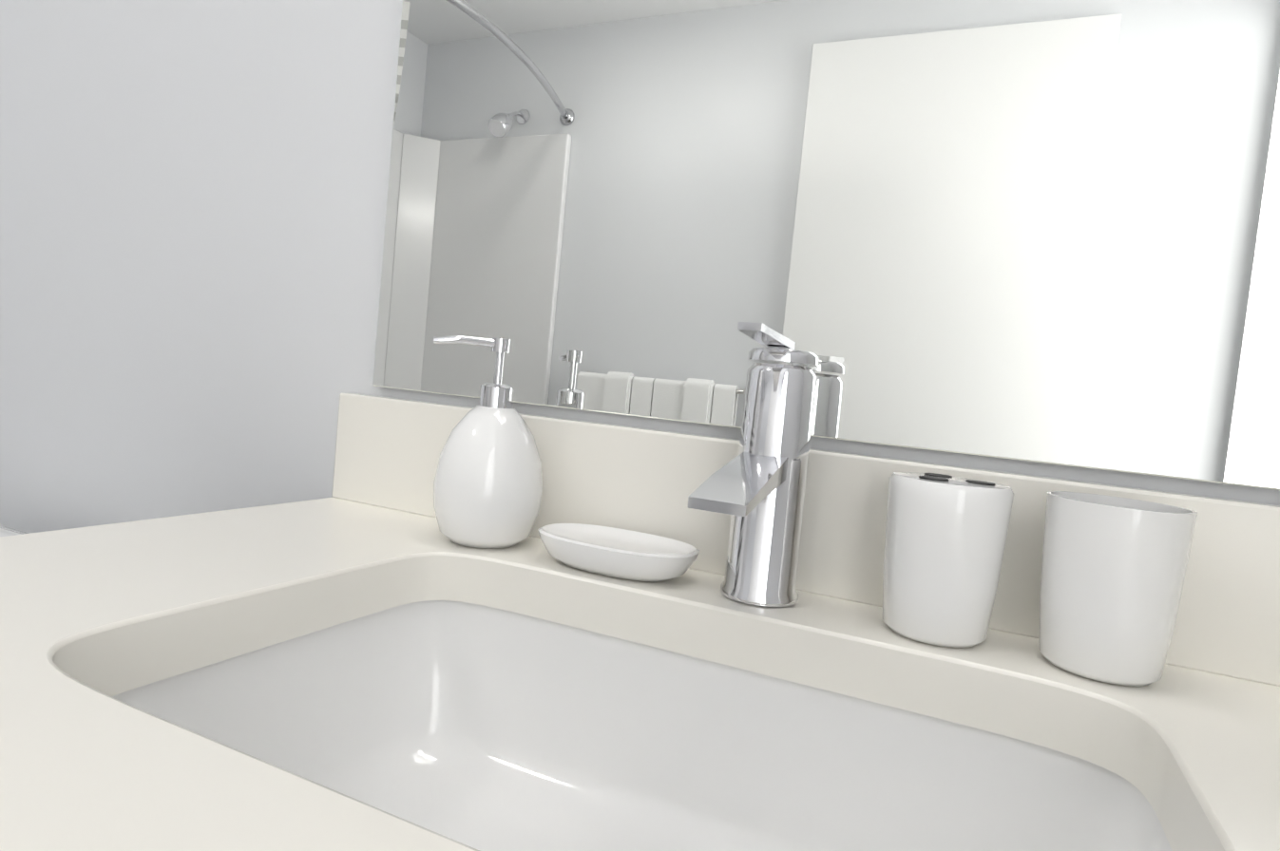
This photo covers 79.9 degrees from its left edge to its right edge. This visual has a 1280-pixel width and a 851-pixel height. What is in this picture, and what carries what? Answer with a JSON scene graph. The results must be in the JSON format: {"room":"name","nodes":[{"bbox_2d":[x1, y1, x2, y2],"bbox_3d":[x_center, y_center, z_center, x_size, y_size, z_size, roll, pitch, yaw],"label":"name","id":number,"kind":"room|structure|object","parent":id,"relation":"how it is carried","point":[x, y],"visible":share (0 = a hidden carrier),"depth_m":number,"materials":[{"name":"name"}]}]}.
{"room":"bathroom","nodes":[
{"label":"bathroom","id":0,"kind":"room"},
{"bbox_2d":[0,0,1279,534],"bbox_3d":[-0.097,-0.260,0.814,2.420,2.440,0.120,7,3,24],"label":"wall","id":1,"kind":"structure","parent":0,"point":[192,209],"depth_m":0.96,"materials":[{"name":"white paint"}]},
{"bbox_2d":[372,0,1279,491],"bbox_3d":[0.326,-0.544,0.545,1.240,1.145,0.006,7,3,24],"label":"mirror","id":2,"kind":"object","parent":1,"relation":"attached to","point":[1036,230],"visible":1,"depth_m":0.61,"materials":[{"name":"clear glass"}]},
{"bbox_3d":[-1.095,0.962,0.060,3.335,0.100,2.342,7,3,24],"label":"floor","id":3,"kind":"structure","parent":0,"visible":0},
{"bbox_2d":[0,525,28,536],"bbox_3d":[-0.991,0.516,0.660,0.448,0.744,0.812,7,3,24],"label":"toilet","id":4,"kind":"object","parent":3,"relation":"on","point":[5,531],"depth_m":1.01,"materials":[{"name":"white ceramic"}]},
{"bbox_2d":[0,322,1279,850],"bbox_3d":[0.091,0.477,0.337,1.275,1.061,0.593,7,3,24],"label":"bathroom vanity","id":5,"kind":"object","parent":3,"relation":"on","point":[369,657],"visible":0.9,"depth_m":0.53,"materials":[{"name":"white stone"}]},
{"bbox_2d":[433,335,543,548],"bbox_3d":[-0.132,0.013,0.684,0.097,0.183,0.097,7,3,24],"label":"soap dispenser","id":6,"kind":"object","parent":5,"relation":"on","point":[487,487],"visible":1,"depth_m":0.65,"materials":[{"name":"white ceramic"}]},
{"bbox_2d":[538,523,699,582],"bbox_3d":[-0.020,0.106,0.631,0.139,0.026,0.083,7,3,24],"label":"soap dish","id":7,"kind":"object","parent":5,"relation":"on","point":[619,553],"visible":0.98,"depth_m":0.61,"materials":[{"name":"white ceramic"}]},
{"bbox_2d":[0,588,1279,850],"bbox_3d":[-0.016,0.249,0.408,0.572,0.150,0.380,7,3,24],"label":"sink","id":8,"kind":"object","parent":5,"relation":"in","point":[479,721],"depth_m":0.55,"materials":[{"name":"white ceramic"}]},
{"bbox_2d":[882,472,1014,648],"bbox_3d":[0.210,0.091,0.532,0.081,0.109,0.081,7,3,24],"label":"toothbrush holder","id":9,"kind":"object","parent":5,"relation":"on","point":[945,537],"visible":1,"depth_m":0.50,"materials":[{"name":"white ceramic"}]},
{"bbox_2d":[1038,491,1197,687],"bbox_3d":[0.299,0.102,0.489,0.082,0.108,0.082,7,3,24],"label":"tumbler","id":10,"kind":"object","parent":5,"relation":"on","point":[1114,570],"visible":0.96,"depth_m":0.46,"materials":[{"name":"white ceramic"}]}
]}

